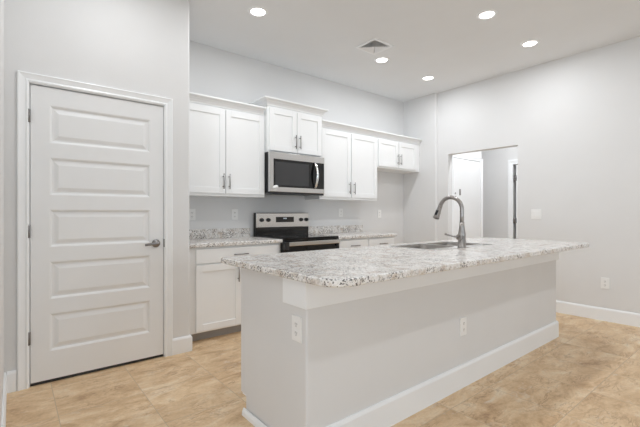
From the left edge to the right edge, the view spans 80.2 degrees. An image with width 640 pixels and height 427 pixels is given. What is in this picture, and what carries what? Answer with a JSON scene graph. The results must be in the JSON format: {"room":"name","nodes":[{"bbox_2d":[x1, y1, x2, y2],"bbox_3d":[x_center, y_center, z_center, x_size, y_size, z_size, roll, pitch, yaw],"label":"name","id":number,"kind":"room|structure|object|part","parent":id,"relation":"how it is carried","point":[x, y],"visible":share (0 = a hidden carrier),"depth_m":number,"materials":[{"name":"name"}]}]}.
{"room":"kitchen","nodes":[
{"label":"kitchen","id":0,"kind":"room"},
{"bbox_2d":[0,0,3,426],"bbox_3d":[-2.901,-0.335,1.482,2.557,3.050,2.155,0,0,-39],"label":"wall","id":1,"kind":"structure","parent":0,"point":[1,1],"depth_m":1.95,"materials":[{"name":"paint"}]},
{"bbox_2d":[1,372,6,426],"bbox_3d":[-2.643,1.120,1.176,2.572,0.140,1.385,0,0,-39],"label":"baseboard","id":2,"kind":"structure","parent":1,"relation":"attached to","point":[4,400],"depth_m":2.13,"materials":[{"name":"paint"}]},
{"bbox_2d":[4,0,188,373],"bbox_3d":[-1.856,-0.335,3.210,1.241,3.050,0.785,0,0,-39],"label":"wall","id":3,"kind":"structure","parent":0,"point":[140,46],"depth_m":2.87,"materials":[{"name":"paint"}]},
{"bbox_2d":[7,370,16,392],"bbox_3d":[-2.055,1.120,2.534,0.050,0.140,0.015,0,0,-39],"label":"baseboard","id":4,"kind":"structure","parent":3,"relation":"attached to","point":[11,375],"depth_m":2.53,"materials":[{"name":"paint"}]},
{"bbox_2d":[17,70,172,390],"bbox_3d":[-1.673,0.115,2.918,1.020,2.150,0.139,0,0,-39],"label":"door frame","id":5,"kind":"structure","parent":3,"relation":"attached to","point":[23,78],"depth_m":2.60,"materials":[{"name":"paint"}]},
{"bbox_2d":[28,84,164,385],"bbox_3d":[-1.638,0.150,2.869,0.906,2.073,0.100,0,0,-39],"label":"door","id":6,"kind":"structure","parent":3,"relation":"in","point":[95,229],"depth_m":2.84,"materials":[{"name":"paint"}]},
{"bbox_3d":[-1.353,0.245,3.078,0.129,0.066,0.065,0,0,-39],"label":"handle","id":7,"kind":"part","parent":6,"relation":"part of","materials":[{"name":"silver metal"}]},
{"bbox_2d":[173,334,191,354],"bbox_3d":[-1.224,1.123,3.306,0.168,0.135,0.170,0,0,-39],"label":"baseboard","id":8,"kind":"structure","parent":3,"relation":"attached to","point":[183,344],"depth_m":3.24,"materials":[{"name":"paint"}]},
{"bbox_2d":[189,40,402,243],"bbox_3d":[-0.617,-0.335,4.795,5.403,3.050,0.120,0,0,-39],"label":"wall","id":9,"kind":"structure","parent":0,"point":[215,72],"depth_m":4.98,"materials":[{"name":"paint"}]},
{"bbox_2d":[189,209,195,219],"bbox_3d":[-1.380,0.012,4.095,0.078,0.122,0.009,0,0,-39],"label":"wall outlet","id":10,"kind":"object","parent":9,"relation":"attached to","point":[192,212],"visible":0.92,"depth_m":4.09,"materials":[{"name":"plastic"}]},
{"bbox_2d":[189,228,249,238],"bbox_3d":[-1.224,0.224,4.213,1.000,0.103,0.020,0,0,-39],"label":"backsplash","id":11,"kind":"structure","parent":9,"relation":"attached to","point":[230,232],"depth_m":4.27,"materials":[{"name":"stone"}]},
{"bbox_2d":[189,92,265,197],"bbox_3d":[-1.103,-0.684,4.081,1.022,1.005,0.379,0,0,-39],"label":"upper cabinet","id":12,"kind":"object","parent":9,"relation":"attached to","point":[227,137],"visible":0.76,"depth_m":4.00,"materials":[{"name":"paint"}]},
{"bbox_3d":[-1.186,-0.649,3.839,0.485,0.878,0.020,0,0,-39],"label":"door","id":13,"kind":"part","parent":12,"relation":"part of","materials":[{"name":"paint"}]},
{"bbox_3d":[-1.010,-1.147,3.953,1.005,0.080,0.064,0,0,-39],"label":"crown molding","id":14,"kind":"part","parent":12,"relation":"part of","materials":[{"name":"paint"}]},
{"bbox_3d":[-0.812,-0.649,4.142,0.460,0.878,0.020,0,0,-39],"label":"door","id":15,"kind":"part","parent":12,"relation":"part of","materials":[{"name":"paint"}]},
{"bbox_2d":[232,209,237,219],"bbox_3d":[-0.989,0.012,4.412,0.078,0.122,0.009,0,0,-39],"label":"wall outlet","id":16,"kind":"object","parent":9,"relation":"attached to","point":[234,211],"visible":1,"depth_m":4.41,"materials":[{"name":"plastic"}]},
{"bbox_2d":[248,96,328,157],"bbox_3d":[-0.380,-0.997,4.634,0.919,0.603,0.429,0,0,-39],"label":"upper cabinet","id":17,"kind":"object","parent":9,"relation":"attached to","point":[291,127],"visible":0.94,"depth_m":4.46,"materials":[{"name":"paint"}]},
{"bbox_3d":[-0.425,-0.955,4.391,0.375,0.480,0.020,0,0,-39],"label":"door","id":18,"kind":"part","parent":17,"relation":"part of","materials":[{"name":"paint"}]},
{"bbox_3d":[-0.380,-1.258,4.634,0.919,0.080,0.429,0,0,-39],"label":"crown molding","id":19,"kind":"part","parent":17,"relation":"part of","materials":[{"name":"paint"}]},
{"bbox_2d":[265,151,323,195],"bbox_3d":[-0.363,-0.458,4.615,0.792,0.470,0.480,0,0,-39],"label":"microwave","id":20,"kind":"object","parent":17,"relation":"attached to","point":[285,173],"visible":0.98,"depth_m":4.44,"materials":[{"name":"silver metal"}]},
{"bbox_3d":[-0.314,-0.459,4.454,0.566,0.324,0.030,0,0,-39],"label":"door glass","id":21,"kind":"part","parent":20,"relation":"part of","materials":[{"name":"black glass"}]},
{"bbox_3d":[-0.271,-0.235,4.502,0.784,0.024,0.042,0,0,-39],"label":"trim","id":22,"kind":"part","parent":20,"relation":"part of","materials":[{"name":"silver metal"}]},
{"bbox_3d":[-0.043,-0.461,4.611,0.034,0.314,0.070,0,0,-39],"label":"handle","id":23,"kind":"part","parent":20,"relation":"part of","materials":[{"name":"silver metal"}]},
{"bbox_3d":[-0.025,-0.459,4.688,0.172,0.324,0.030,0,0,-39],"label":"control panel","id":24,"kind":"part","parent":20,"relation":"part of","materials":[{"name":"black glass"}]},
{"bbox_3d":[-0.130,-0.955,4.630,0.370,0.480,0.020,0,0,-39],"label":"door","id":25,"kind":"part","parent":17,"relation":"part of","materials":[{"name":"paint"}]},
{"bbox_2d":[308,225,362,233],"bbox_3d":[0.223,0.224,5.386,1.065,0.103,0.020,0,0,-39],"label":"backsplash","id":26,"kind":"structure","parent":9,"relation":"attached to","point":[342,228],"depth_m":5.36,"materials":[{"name":"stone"}]},
{"bbox_2d":[339,209,342,216],"bbox_3d":[0.300,-0.010,5.455,0.078,0.122,0.009,0,0,-39],"label":"wall outlet","id":27,"kind":"object","parent":9,"relation":"attached to","point":[340,210],"visible":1,"depth_m":5.45,"materials":[{"name":"plastic"}]},
{"bbox_2d":[305,119,379,200],"bbox_3d":[0.327,-0.680,5.239,1.068,0.997,0.379,0,0,-39],"label":"upper cabinet","id":28,"kind":"object","parent":9,"relation":"attached to","point":[349,152],"visible":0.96,"depth_m":5.10,"materials":[{"name":"paint"}]},
{"bbox_3d":[0.214,-0.646,4.973,0.503,0.863,0.020,0,0,-39],"label":"door","id":29,"kind":"part","parent":28,"relation":"part of","materials":[{"name":"paint"}]},
{"bbox_3d":[0.426,-1.139,5.116,1.068,0.080,0.064,0,0,-39],"label":"crown molding","id":30,"kind":"part","parent":28,"relation":"part of","materials":[{"name":"paint"}]},
{"bbox_3d":[0.620,-0.646,5.301,0.500,0.863,0.020,0,0,-39],"label":"door","id":31,"kind":"part","parent":28,"relation":"part of","materials":[{"name":"paint"}]},
{"bbox_2d":[377,131,421,173],"bbox_3d":[1.127,-0.922,5.887,0.991,0.514,0.379,0,0,-39],"label":"upper cabinet","id":32,"kind":"object","parent":9,"relation":"attached to","point":[396,153],"visible":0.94,"depth_m":5.75,"materials":[{"name":"paint"}]},
{"bbox_3d":[1.013,-0.883,5.620,0.442,0.390,0.020,0,0,-39],"label":"door","id":33,"kind":"part","parent":32,"relation":"part of","materials":[{"name":"paint"}]},
{"bbox_3d":[1.226,-1.139,5.764,0.991,0.080,0.064,0,0,-39],"label":"crown molding","id":34,"kind":"part","parent":32,"relation":"part of","materials":[{"name":"paint"}]},
{"bbox_3d":[1.359,-0.883,5.900,0.432,0.390,0.020,0,0,-39],"label":"door","id":35,"kind":"part","parent":32,"relation":"part of","materials":[{"name":"paint"}]},
{"bbox_2d":[6,312,639,426],"bbox_3d":[1.932,1.240,1.468,10.350,0.100,8.550,0,0,-39],"label":"floor","id":36,"kind":"structure","parent":0,"point":[588,375],"depth_m":2.51,"materials":[{"name":"tile"}]},
{"bbox_2d":[189,243,279,340],"bbox_3d":[-0.995,0.750,3.955,1.032,0.880,0.650,0,0,-39],"label":"base cabinet","id":37,"kind":"object","parent":36,"relation":"on","point":[214,286],"visible":0.48,"depth_m":3.60,"materials":[{"name":"paint"}]},
{"bbox_3d":[-0.960,0.784,3.623,0.455,0.612,0.020,0,0,-39],"label":"door","id":38,"kind":"part","parent":37,"relation":"part of","materials":[{"name":"paint"}]},
{"bbox_2d":[189,228,282,247],"bbox_3d":[-1.009,0.241,3.973,1.033,0.138,0.665,0,0,-39],"label":"countertop","id":39,"kind":"structure","parent":37,"relation":"on","point":[230,236],"depth_m":4.08,"materials":[{"name":"stone"}]},
{"bbox_3d":[-0.789,0.398,3.761,0.893,0.131,0.020,0,0,-39],"label":"drawer","id":40,"kind":"part","parent":37,"relation":"part of","materials":[{"name":"paint"}]},
{"bbox_2d":[254,213,339,252],"bbox_3d":[-0.276,0.581,4.508,0.804,1.178,0.716,0,0,-39],"label":"range","id":41,"kind":"object","parent":36,"relation":"on","point":[292,228],"visible":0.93,"depth_m":4.54,"materials":[{"name":"black metal"}]},
{"bbox_3d":[-0.453,0.083,4.741,0.778,0.171,0.011,0,0,-39],"label":"control panel","id":42,"kind":"part","parent":41,"relation":"part of","materials":[{"name":"silver metal"}]},
{"bbox_2d":[256,234,338,239],"bbox_3d":[-0.266,0.275,4.507,0.788,0.020,0.580,0,0,-39],"label":"cooktop","id":43,"kind":"object","parent":41,"relation":"in","point":[275,236],"depth_m":4.38,"materials":[{"name":"black glass"}]},
{"bbox_3d":[-0.089,0.629,4.290,0.788,0.652,0.050,0,0,-39],"label":"oven door","id":44,"kind":"part","parent":41,"relation":"part of","materials":[{"name":"black glass"}]},
{"bbox_3d":[-0.049,0.326,4.243,0.720,0.044,0.018,0,0,-39],"label":"handle","id":45,"kind":"part","parent":41,"relation":"part of","materials":[{"name":"silver metal"}]},
{"bbox_2d":[339,236,393,247],"bbox_3d":[0.438,0.750,5.115,1.062,0.880,0.650,0,0,-39],"label":"base cabinet","id":46,"kind":"object","parent":36,"relation":"on","point":[373,241],"visible":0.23,"depth_m":4.87,"materials":[{"name":"paint"}]},
{"bbox_2d":[308,225,396,238],"bbox_3d":[0.427,0.241,5.136,1.073,0.138,0.665,0,0,-39],"label":"countertop","id":47,"kind":"structure","parent":46,"relation":"on","point":[343,231],"depth_m":5.22,"materials":[{"name":"stone"}]},
{"bbox_3d":[0.416,0.398,4.738,0.490,0.131,0.020,0,0,-39],"label":"drawer","id":48,"kind":"part","parent":46,"relation":"part of","materials":[{"name":"paint"}]},
{"bbox_3d":[0.820,0.398,5.065,0.490,0.131,0.020,0,0,-39],"label":"drawer","id":49,"kind":"part","parent":46,"relation":"part of","materials":[{"name":"paint"}]},
{"bbox_2d":[241,252,558,426],"bbox_3d":[0.898,0.750,2.983,3.052,0.880,0.708,0,0,-39],"label":"kitchen island","id":50,"kind":"object","parent":36,"relation":"on","point":[379,354],"visible":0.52,"depth_m":2.18,"materials":[{"name":"paint"}]},
{"bbox_3d":[-0.313,1.170,2.072,0.016,0.040,0.455,0,0,-39],"label":"shoe molding","id":51,"kind":"part","parent":50,"relation":"part of","materials":[{"name":"paint"}]},
{"bbox_3d":[-0.312,0.750,2.105,0.015,0.880,0.505,0,0,-39],"label":"panel","id":52,"kind":"part","parent":50,"relation":"part of","materials":[{"name":"paint"}]},
{"bbox_2d":[292,314,301,342],"bbox_3d":[-0.112,0.553,1.824,0.009,0.122,0.078,0,0,-39],"label":"wall outlet","id":53,"kind":"object","parent":50,"relation":"attached to","point":[296,320],"visible":1,"depth_m":1.82,"materials":[{"name":"plastic"}]},
{"bbox_2d":[221,237,588,286],"bbox_3d":[0.978,0.292,2.979,3.250,0.035,1.080,0,0,-39],"label":"island countertop","id":54,"kind":"structure","parent":50,"relation":"on","point":[353,266],"depth_m":2.27,"materials":[{"name":"stone"}]},
{"bbox_2d":[389,241,491,249],"bbox_3d":[1.045,0.363,3.266,0.865,0.184,0.480,0,0,-39],"label":"sink","id":55,"kind":"object","parent":54,"relation":"in","point":[444,245],"visible":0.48,"depth_m":3.33,"materials":[{"name":"silver metal"}]},
{"bbox_3d":[0.868,0.364,3.146,0.398,0.182,0.347,0,0,-39],"label":"bowl","id":56,"kind":"part","parent":55,"relation":"part of","materials":[{"name":"silver metal"}]},
{"bbox_3d":[1.199,0.364,3.414,0.396,0.182,0.347,0,0,-39],"label":"bowl","id":57,"kind":"part","parent":55,"relation":"part of","materials":[{"name":"silver metal"}]},
{"bbox_2d":[433,195,465,246],"bbox_3d":[1.034,0.060,3.128,0.172,0.422,0.300,0,0,-39],"label":"kitchen faucet","id":58,"kind":"object","parent":54,"relation":"on","point":[461,236],"visible":0.98,"depth_m":3.06,"materials":[{"name":"grey metal"}]},
{"bbox_3d":[1.086,-0.035,3.147,0.033,0.232,0.228,0,0,-39],"label":"spout","id":59,"kind":"part","parent":58,"relation":"part of","materials":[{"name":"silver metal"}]},
{"bbox_3d":[1.077,0.185,3.042,0.153,0.061,0.062,0,0,-14],"label":"lever","id":60,"kind":"part","parent":58,"relation":"part of","materials":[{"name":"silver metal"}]},
{"bbox_3d":[1.060,0.377,2.783,3.052,0.132,0.194,0,0,-39],"label":"support trim","id":61,"kind":"part","parent":50,"relation":"part of","materials":[{"name":"paint"}]},
{"bbox_3d":[1.069,1.113,2.783,3.035,0.155,0.180,0,0,-39],"label":"baseboard","id":62,"kind":"part","parent":50,"relation":"part of","materials":[{"name":"paint"}]},
{"bbox_2d":[460,317,466,335],"bbox_3d":[0.987,0.777,2.614,0.078,0.122,0.009,0,0,-39],"label":"wall outlet","id":63,"kind":"object","parent":50,"relation":"attached to","point":[463,321],"visible":1,"depth_m":2.61,"materials":[{"name":"plastic"}]},
{"bbox_2d":[189,0,639,101],"bbox_3d":[1.932,-1.910,1.468,10.350,0.100,8.550,0,0,-39],"label":"ceiling","id":64,"kind":"structure","parent":0,"point":[445,40],"depth_m":3.93,"materials":[{"name":"paint"}]},
{"bbox_2d":[248,6,267,16],"bbox_3d":[-0.571,-1.857,3.501,0.188,0.007,0.188,0,0,-39],"label":"recessed light","id":65,"kind":"object","parent":64,"relation":"in","point":[257,11],"visible":1,"depth_m":3.49,"materials":[{"name":"paint"}]},
{"bbox_2d":[356,38,392,54],"bbox_3d":[0.607,-1.854,4.232,0.300,0.012,0.295,0,0,-39],"label":"ceiling vent","id":66,"kind":"object","parent":64,"relation":"in","point":[374,46],"visible":1,"depth_m":4.23,"materials":[{"name":"metal"}]},
{"bbox_2d":[374,57,389,62],"bbox_3d":[0.750,-1.857,4.603,0.188,0.007,0.188,0,0,-39],"label":"recessed light","id":67,"kind":"object","parent":64,"relation":"in","point":[379,59],"visible":1,"depth_m":4.59,"materials":[{"name":"white plastic"}]},
{"bbox_2d":[421,76,434,80],"bbox_3d":[1.483,-1.857,5.216,0.188,0.007,0.188,0,0,-39],"label":"recessed light","id":68,"kind":"object","parent":64,"relation":"in","point":[425,78],"visible":1,"depth_m":5.22,"materials":[{"name":"white plastic"}]},
{"bbox_2d":[476,9,497,19],"bbox_3d":[1.561,-1.857,3.554,0.188,0.007,0.188,0,0,-39],"label":"recessed light","id":69,"kind":"object","parent":64,"relation":"in","point":[490,13],"visible":1,"depth_m":3.54,"materials":[{"name":"white plastic"}]},
{"bbox_2d":[520,40,539,46],"bbox_3d":[2.296,-1.857,4.156,0.188,0.007,0.188,0,0,-39],"label":"recessed light","id":70,"kind":"object","parent":64,"relation":"in","point":[529,43],"visible":1,"depth_m":4.15,"materials":[{"name":"white plastic"}]},
{"bbox_2d":[457,151,480,161],"bbox_3d":[2.473,-0.335,6.583,1.670,3.050,0.620,0,0,-39],"label":"wall","id":71,"kind":"structure","parent":0,"point":[472,154],"depth_m":6.21,"materials":[{"name":"paint"}]},
{"bbox_2d":[454,158,479,238],"bbox_3d":[2.371,0.162,6.082,0.804,2.032,0.029,0,0,-39],"label":"door","id":72,"kind":"structure","parent":71,"relation":"in","point":[466,172],"depth_m":6.11,"materials":[{"name":"paint"}]},
{"bbox_2d":[452,154,482,239],"bbox_3d":[2.367,0.137,6.087,0.928,2.106,0.019,0,0,-39],"label":"door frame","id":73,"kind":"structure","parent":71,"relation":"attached to","point":[480,160],"depth_m":6.27,"materials":[{"name":"paint"}]},
{"bbox_2d":[481,146,517,238],"bbox_3d":[3.571,-0.335,6.411,0.120,3.050,2.270,0,0,-39],"label":"wall","id":74,"kind":"structure","parent":0,"point":[495,162],"depth_m":6.80,"materials":[{"name":"paint"}]},
{"bbox_2d":[508,159,517,238],"bbox_3d":[3.598,0.128,6.267,0.019,2.125,0.982,0,0,-39],"label":"door frame","id":75,"kind":"structure","parent":74,"relation":"attached to","point":[514,161],"depth_m":6.61,"materials":[{"name":"paint"}]},
{"bbox_2d":[513,165,517,238],"bbox_3d":[3.612,0.169,6.287,0.053,2.018,0.796,0,0,-39],"label":"door","id":76,"kind":"structure","parent":74,"relation":"in","point":[515,178],"depth_m":6.55,"materials":[{"name":"paint"}]},
{"bbox_2d":[403,36,639,313],"bbox_3d":[4.051,-0.335,3.187,0.152,3.050,8.255,0,0,-39],"label":"wall","id":77,"kind":"structure","parent":0,"point":[573,121],"depth_m":4.53,"materials":[{"name":"paint"}]},
{"bbox_2d":[531,209,540,218],"bbox_3d":[2.711,0.007,4.765,0.010,0.122,0.118,0,0,-39],"label":"light switch","id":78,"kind":"object","parent":77,"relation":"attached to","point":[535,213],"visible":1,"depth_m":4.76,"materials":[{"name":"plastic"}]},
{"bbox_2d":[556,300,639,326],"bbox_3d":[4.588,1.120,2.442,0.015,0.140,6.422,0,0,-39],"label":"baseboard","id":79,"kind":"structure","parent":77,"relation":"attached to","point":[598,313],"depth_m":4.24,"materials":[{"name":"paint"}]},
{"bbox_2d":[601,277,608,288],"bbox_3d":[3.159,0.773,4.212,0.009,0.122,0.078,0,0,-39],"label":"wall outlet","id":80,"kind":"object","parent":77,"relation":"attached to","point":[604,281],"visible":1,"depth_m":4.21,"materials":[{"name":"plastic"}]}
]}

